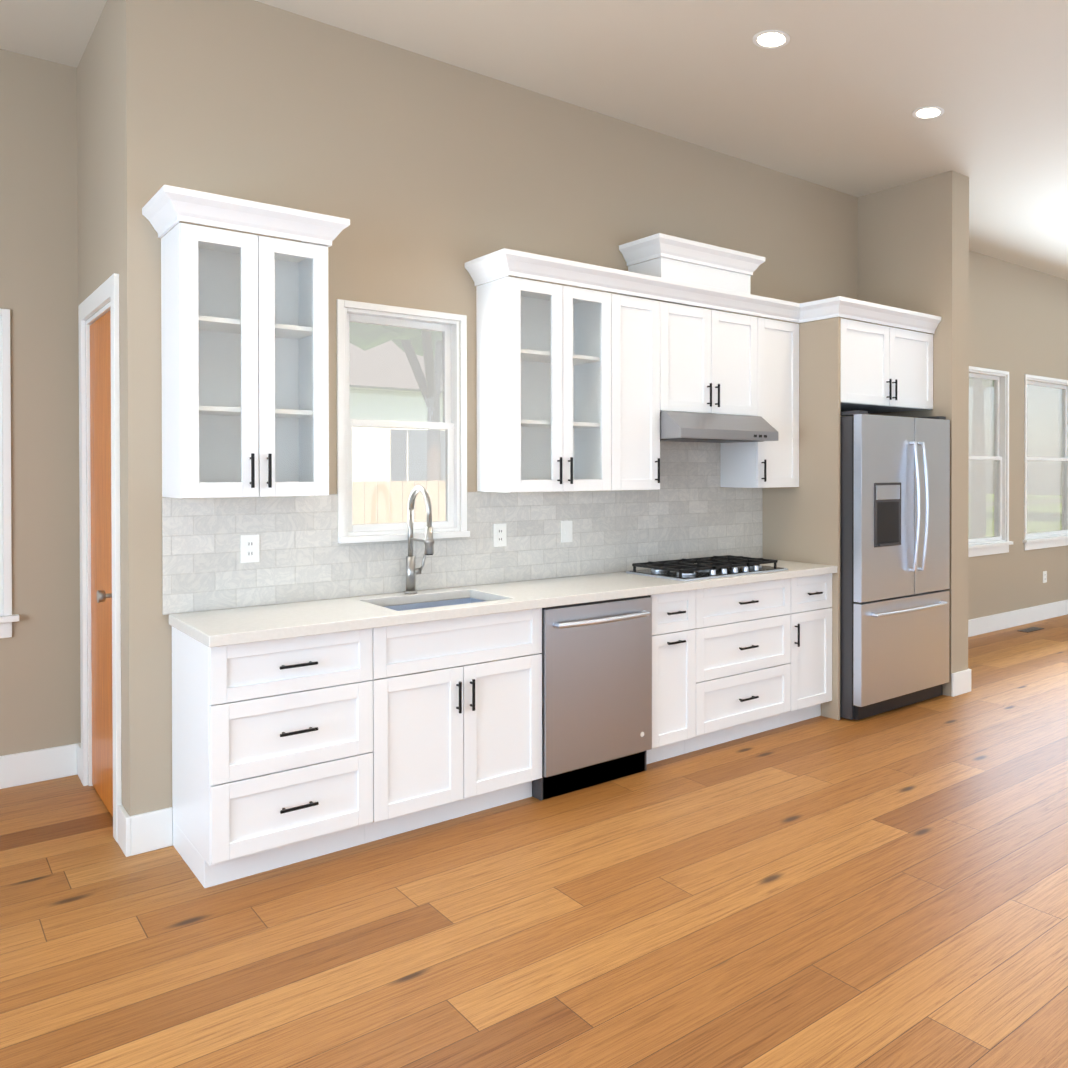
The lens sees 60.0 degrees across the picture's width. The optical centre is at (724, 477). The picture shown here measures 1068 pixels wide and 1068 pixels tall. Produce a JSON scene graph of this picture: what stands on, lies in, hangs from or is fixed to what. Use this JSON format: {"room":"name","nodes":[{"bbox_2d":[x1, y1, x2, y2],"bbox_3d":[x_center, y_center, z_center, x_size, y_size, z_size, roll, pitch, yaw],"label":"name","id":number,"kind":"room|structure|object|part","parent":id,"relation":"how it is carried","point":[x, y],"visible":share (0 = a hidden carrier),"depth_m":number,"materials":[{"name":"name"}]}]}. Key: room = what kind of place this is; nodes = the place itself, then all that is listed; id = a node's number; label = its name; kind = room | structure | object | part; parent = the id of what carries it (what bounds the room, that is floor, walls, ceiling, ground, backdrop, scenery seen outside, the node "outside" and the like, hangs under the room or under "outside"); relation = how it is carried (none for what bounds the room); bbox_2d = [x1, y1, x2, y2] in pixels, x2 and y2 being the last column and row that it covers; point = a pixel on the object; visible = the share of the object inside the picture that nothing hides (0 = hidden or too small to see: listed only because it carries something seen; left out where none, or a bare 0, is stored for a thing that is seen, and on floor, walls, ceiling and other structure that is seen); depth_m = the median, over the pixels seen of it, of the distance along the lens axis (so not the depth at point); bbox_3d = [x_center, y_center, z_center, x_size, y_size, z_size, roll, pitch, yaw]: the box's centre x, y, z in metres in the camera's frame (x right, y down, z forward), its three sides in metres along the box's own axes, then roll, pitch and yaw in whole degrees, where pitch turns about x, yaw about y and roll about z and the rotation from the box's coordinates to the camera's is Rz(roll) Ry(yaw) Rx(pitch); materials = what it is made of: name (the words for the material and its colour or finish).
{"room":"kitchen","nodes":[
{"label":"kitchen","id":0,"kind":"room"},
{"bbox_2d":[0,49,80,755],"bbox_3d":[-4.397,-0.262,3.253,3.580,3.420,0.120,0,1,-43],"label":"wall","id":1,"kind":"structure","parent":0,"point":[39,678],"depth_m":4.24,"materials":[{"name":"paint"}]},
{"bbox_2d":[0,308,18,637],"bbox_3d":[-3.717,-0.015,3.852,1.060,1.523,0.165,0,1,-43],"label":"alcove window","id":2,"kind":"structure","parent":1,"relation":"in","point":[8,618],"depth_m":4.14,"materials":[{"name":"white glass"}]},
{"bbox_2d":[0,743,80,788],"bbox_3d":[-4.376,1.374,3.176,3.430,0.150,0.040,0,1,-43],"label":"baseboard","id":3,"kind":"structure","parent":1,"relation":"attached to","point":[23,768],"depth_m":4.23,"materials":[{"name":"white wood"}]},
{"bbox_2d":[77,0,123,806],"bbox_3d":[-2.699,-0.267,3.963,0.120,3.420,1.140,0,1,-43],"label":"wall","id":4,"kind":"structure","parent":0,"point":[99,149],"depth_m":3.81,"materials":[{"name":"paint"}]},
{"bbox_2d":[78,273,121,841],"bbox_3d":[-2.671,0.318,3.925,0.138,2.250,0.940,0,1,-43],"label":"door frame","id":5,"kind":"structure","parent":4,"relation":"attached to","point":[102,295],"depth_m":3.99,"materials":[{"name":"white wood"}]},
{"bbox_2d":[90,311,112,816],"bbox_3d":[-2.709,0.366,3.890,0.105,2.139,0.734,0,1,-43],"label":"oak door","id":6,"kind":"structure","parent":4,"relation":"in","point":[101,542],"depth_m":3.94,"materials":[{"name":"brown wood"}]},
{"bbox_2d":[120,0,857,815],"bbox_3d":[-0.703,-0.274,4.948,4.390,3.420,0.120,0,1,-43],"label":"wall","id":7,"kind":"structure","parent":0,"point":[428,178],"depth_m":4.03,"materials":[{"name":"paint"}]},
{"bbox_2d":[161,223,328,498],"bbox_3d":[-1.878,-0.426,3.530,0.520,1.005,0.360,0,1,-43],"label":"upper cabinet","id":8,"kind":"object","parent":7,"relation":"attached to","point":[245,359],"visible":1,"depth_m":3.52,"materials":[{"name":"white wood"}]},
{"bbox_2d":[142,185,349,246],"bbox_3d":[-1.869,-0.982,3.516,0.644,0.105,0.388,0,1,-43],"label":"crown molding","id":9,"kind":"structure","parent":8,"relation":"attached to","point":[166,209],"depth_m":3.36,"materials":[{"name":"white wood"}]},
{"bbox_2d":[337,299,469,543],"bbox_3d":[-1.518,-0.247,4.187,0.610,1.073,0.197,0,1,-43],"label":"kitchen window","id":10,"kind":"structure","parent":7,"relation":"in","point":[453,425],"depth_m":4.24,"materials":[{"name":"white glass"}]},
{"bbox_3d":[-1.584,-0.247,4.259,0.590,1.055,0.002,0,1,-43],"label":"exterior window glow","id":11,"kind":"part","parent":10,"relation":"part of","materials":[{"name":"clear glass"}]},
{"bbox_2d":[162,441,762,614],"bbox_3d":[-0.974,0.162,4.610,3.309,0.732,0.010,0,1,-43],"label":"tile backsplash","id":12,"kind":"structure","parent":7,"relation":"attached to","point":[689,508],"depth_m":4.37,"materials":[{"name":"tile"}]},
{"bbox_2d":[241,534,258,562],"bbox_3d":[-1.955,0.295,3.692,0.070,0.114,0.008,0,1,-43],"label":"outlet","id":13,"kind":"object","parent":12,"relation":"attached to","point":[249,548],"visible":1,"depth_m":3.69,"materials":[{"name":"plastic"}]},
{"bbox_2d":[493,523,506,546],"bbox_3d":[-1.117,0.289,4.466,0.070,0.114,0.008,0,1,-43],"label":"outlet","id":14,"kind":"object","parent":12,"relation":"attached to","point":[499,535],"visible":1,"depth_m":4.46,"materials":[{"name":"plastic"}]},
{"bbox_2d":[561,521,571,542],"bbox_3d":[-0.831,0.287,4.730,0.070,0.114,0.009,0,1,-43],"label":"outlet","id":15,"kind":"object","parent":12,"relation":"attached to","point":[566,531],"visible":1,"depth_m":4.72,"materials":[{"name":"white plastic"}]},
{"bbox_2d":[476,276,610,492],"bbox_3d":[-0.881,-0.433,4.451,0.575,1.005,0.360,0,1,-43],"label":"upper cabinet","id":16,"kind":"object","parent":7,"relation":"attached to","point":[543,386],"visible":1,"depth_m":4.37,"materials":[{"name":"white wood"}]},
{"bbox_2d":[609,293,659,490],"bbox_3d":[-0.554,-0.435,4.753,0.315,1.005,0.360,0,1,-43],"label":"upper cabinet","id":17,"kind":"object","parent":7,"relation":"attached to","point":[635,393],"visible":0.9,"depth_m":4.65,"materials":[{"name":"white wood"}]},
{"bbox_2d":[628,257,749,293],"bbox_3d":[-0.191,-1.114,5.125,0.670,0.134,0.296,0,1,-43],"label":"upper cabinet","id":18,"kind":"object","parent":7,"relation":"attached to","point":[667,268],"visible":0.48,"depth_m":4.96,"materials":[{"name":"white wood"}]},
{"bbox_2d":[619,233,764,275],"bbox_3d":[-0.170,-1.234,5.102,0.794,0.105,0.358,0,1,-43],"label":"crown molding","id":19,"kind":"structure","parent":18,"relation":"attached to","point":[654,246],"depth_m":4.92,"materials":[{"name":"white wood"}]},
{"bbox_2d":[660,301,757,415],"bbox_3d":[-0.170,-0.648,5.105,0.730,0.585,0.360,0,1,-43],"label":"upper cabinet","id":20,"kind":"object","parent":7,"relation":"attached to","point":[708,360],"visible":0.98,"depth_m":4.98,"materials":[{"name":"white wood"}]},
{"bbox_2d":[660,411,777,442],"bbox_3d":[-0.122,-0.279,5.057,0.726,0.149,0.497,0,1,-43],"label":"under-cabinet range hood","id":21,"kind":"object","parent":20,"relation":"attached to","point":[696,427],"visible":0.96,"depth_m":4.86,"materials":[{"name":"silver metal"}]},
{"bbox_2d":[720,317,798,487],"bbox_3d":[0.231,-0.441,5.476,0.360,1.005,0.360,0,1,-43],"label":"upper cabinet","id":22,"kind":"object","parent":7,"relation":"attached to","point":[768,464],"visible":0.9,"depth_m":5.38,"materials":[{"name":"white wood"}]},
{"bbox_2d":[840,318,932,412],"bbox_3d":[0.831,-0.696,5.818,0.948,0.500,0.670,0,1,-43],"label":"upper cabinet","id":23,"kind":"object","parent":7,"relation":"attached to","point":[884,369],"visible":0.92,"depth_m":5.58,"materials":[{"name":"white wood"}]},
{"bbox_2d":[465,248,940,333],"bbox_3d":[0.125,-0.993,5.044,3.081,0.105,0.393,0,1,-34],"label":"crown molding","id":24,"kind":"structure","parent":23,"relation":"attached to","point":[498,264],"depth_m":4.79,"materials":[{"name":"white wood"}]},
{"bbox_2d":[0,614,1067,1067],"bbox_3d":[2.310,1.494,3.754,14.340,0.100,8.500,0,1,-43],"label":"floor","id":25,"kind":"structure","parent":0,"point":[886,888],"depth_m":2.92,"materials":[{"name":"brown wood"}]},
{"bbox_2d":[172,627,372,887],"bbox_3d":[-1.751,1.012,3.477,0.560,0.870,0.626,0,1,-43],"label":"base cabinet","id":26,"kind":"object","parent":25,"relation":"on","point":[272,754],"visible":0.92,"depth_m":3.27,"materials":[{"name":"white wood"}]},
{"bbox_2d":[365,598,541,842],"bbox_3d":[-1.270,1.008,3.921,0.750,0.870,0.626,0,1,-43],"label":"base cabinet","id":27,"kind":"object","parent":25,"relation":"on","point":[457,717],"visible":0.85,"depth_m":3.69,"materials":[{"name":"white wood"}]},
{"bbox_2d":[169,559,837,646],"bbox_3d":[-0.751,0.550,4.386,3.292,0.040,0.622,0,1,-43],"label":"countertop","id":28,"kind":"structure","parent":27,"relation":"on","point":[222,627],"depth_m":3.79,"materials":[{"name":"beige stone"}]},
{"bbox_2d":[404,485,433,593],"bbox_3d":[-1.357,0.283,4.037,0.096,0.499,0.248,0,1,-43],"label":"pull-down faucet","id":29,"kind":"object","parent":28,"relation":"on","point":[412,571],"visible":1,"depth_m":4.07,"materials":[{"name":"silver metal"}]},
{"bbox_2d":[385,598,485,610],"bbox_3d":[-1.254,0.681,3.916,0.528,0.213,0.418,0,1,-43],"label":"sink","id":30,"kind":"object","parent":28,"relation":"in","point":[432,604],"visible":0.02,"depth_m":4.12,"materials":[{"name":"silver metal"}]},
{"bbox_2d":[626,555,787,580],"bbox_3d":[-0.090,0.497,4.975,0.760,0.058,0.500,0,1,-43],"label":"gas cooktop","id":31,"kind":"object","parent":28,"relation":"in","point":[682,569],"visible":1,"depth_m":4.86,"materials":[{"name":"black metal"}]},
{"bbox_2d":[532,595,651,800],"bbox_3d":[-0.756,1.007,4.360,0.594,0.866,0.678,0,1,-43],"label":"stainless steel dishwasher","id":32,"kind":"object","parent":25,"relation":"on","point":[596,692],"visible":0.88,"depth_m":4.14,"materials":[{"name":"metal"}]},
{"bbox_2d":[647,590,695,763],"bbox_3d":[-0.443,1.003,4.684,0.300,0.870,0.626,0,1,-43],"label":"base cabinet","id":33,"kind":"object","parent":25,"relation":"on","point":[673,671],"visible":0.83,"depth_m":4.50,"materials":[{"name":"white wood"}]},
{"bbox_2d":[684,578,790,753],"bbox_3d":[-0.072,1.000,5.026,0.710,0.870,0.626,0,1,-43],"label":"base cabinet","id":34,"kind":"object","parent":25,"relation":"on","point":[743,660],"visible":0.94,"depth_m":4.81,"materials":[{"name":"white wood"}]},
{"bbox_2d":[762,317,840,719],"bbox_3d":[0.464,0.244,5.509,0.019,2.375,0.636,0,1,-43],"label":"panel","id":35,"kind":"object","parent":25,"relation":"on","point":[801,523],"visible":0.5,"depth_m":5.39,"materials":[{"name":"paint"}]},
{"bbox_2d":[779,573,831,726],"bbox_3d":[0.321,0.998,5.389,0.360,0.870,0.626,0,1,-43],"label":"base cabinet","id":36,"kind":"object","parent":25,"relation":"on","point":[811,645],"visible":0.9,"depth_m":5.20,"materials":[{"name":"white wood"}]},
{"bbox_2d":[840,410,949,719],"bbox_3d":[0.897,0.519,5.745,0.910,1.822,0.828,0,1,-43],"label":"refrigerator","id":37,"kind":"object","parent":25,"relation":"on","point":[894,548],"visible":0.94,"depth_m":5.39,"materials":[{"name":"metal"}]},
{"bbox_2d":[1018,627,1043,632],"bbox_3d":[2.834,1.409,8.272,0.300,0.004,0.110,0,1,-43],"label":"floor vent","id":38,"kind":"object","parent":25,"relation":"in","point":[1030,629],"visible":0.96,"depth_m":8.27,"materials":[{"name":"brown metal"}]},
{"bbox_2d":[0,0,1067,279],"bbox_3d":[2.310,-2.025,3.728,14.340,0.100,8.500,0,1,-43],"label":"ceiling","id":39,"kind":"structure","parent":0,"point":[832,94],"depth_m":4.37,"materials":[{"name":"paint"}]},
{"bbox_2d":[753,30,789,48],"bbox_3d":[0.213,-1.975,4.039,0.170,0.005,0.170,0,1,-43],"label":"recessed light","id":40,"kind":"object","parent":39,"relation":"in","point":[770,39],"visible":1,"depth_m":4.03,"materials":[{"name":"white plastic"}]},
{"bbox_2d":[912,106,943,118],"bbox_3d":[1.110,-1.981,4.867,0.170,0.005,0.170,0,1,-43],"label":"recessed light","id":41,"kind":"object","parent":39,"relation":"in","point":[928,112],"visible":1,"depth_m":4.86,"materials":[{"name":"white plastic"}]},
{"bbox_2d":[857,170,968,695],"bbox_3d":[1.147,-0.284,6.328,0.200,3.420,1.200,0,1,-43],"label":"wall","id":42,"kind":"structure","parent":0,"point":[913,246],"depth_m":5.92,"materials":[{"name":"paint"}]},
{"bbox_2d":[951,669,970,692],"bbox_3d":[1.286,1.351,6.350,0.019,0.150,1.056,0,1,-43],"label":"baseboard","id":43,"kind":"structure","parent":42,"relation":"attached to","point":[960,681],"depth_m":5.88,"materials":[{"name":"white wood"}]},
{"bbox_2d":[968,250,1067,619],"bbox_3d":[3.077,-0.303,8.845,6.050,3.420,0.120,0,1,-43],"label":"wall","id":44,"kind":"structure","parent":0,"point":[1018,322],"depth_m":8.48,"materials":[{"name":"paint"}]},
{"bbox_2d":[968,366,1012,556],"bbox_3d":[2.249,-0.138,8.051,1.085,1.688,0.165,0,1,-43],"label":"window","id":45,"kind":"structure","parent":44,"relation":"in","point":[988,519],"depth_m":8.25,"materials":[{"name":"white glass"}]},
{"bbox_2d":[968,600,1067,636],"bbox_3d":[3.113,1.333,8.796,6.020,0.150,0.019,0,1,-43],"label":"baseboard","id":46,"kind":"structure","parent":44,"relation":"attached to","point":[977,626],"depth_m":8.46,"materials":[{"name":"white wood"}]},
{"bbox_2d":[1043,571,1046,582],"bbox_3d":[3.176,0.987,8.858,0.070,0.114,0.008,0,1,-43],"label":"outlet","id":47,"kind":"object","parent":44,"relation":"attached to","point":[1044,576],"visible":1,"depth_m":8.85,"materials":[{"name":"plastic"}]},
{"bbox_2d":[1023,374,1067,549],"bbox_3d":[3.230,-0.145,8.956,1.085,1.688,0.165,0,1,-43],"label":"window","id":48,"kind":"structure","parent":44,"relation":"in","point":[1045,462],"depth_m":8.97,"materials":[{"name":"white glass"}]},
{"label":"outside","id":49,"kind":"structure","parent":0,"visible":0},
{"bbox_3d":[-22.426,1.498,40.216,100.000,0.060,78.600,0,1,-43],"label":"ground","id":50,"kind":"structure","parent":49,"visible":0},
{"bbox_2d":[349,322,441,521],"bbox_3d":[-3.873,-1.237,11.757,3.466,5.845,3.700,0,1,-43],"label":"tree","id":51,"kind":"object","parent":50,"relation":"on","point":[409,350],"depth_m":11.71,"materials":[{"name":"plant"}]},
{"bbox_2d":[349,340,445,519],"bbox_3d":[-6.664,-0.870,19.432,11.600,5.000,7.300,0,1,-43],"label":"neighbouring house","id":52,"kind":"structure","parent":50,"relation":"on","point":[401,456],"depth_m":15.78,"materials":[{"name":"white"}]},
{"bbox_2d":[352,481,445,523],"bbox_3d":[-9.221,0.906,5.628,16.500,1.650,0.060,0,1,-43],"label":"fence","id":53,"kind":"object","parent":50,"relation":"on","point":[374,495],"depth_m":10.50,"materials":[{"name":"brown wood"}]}
]}

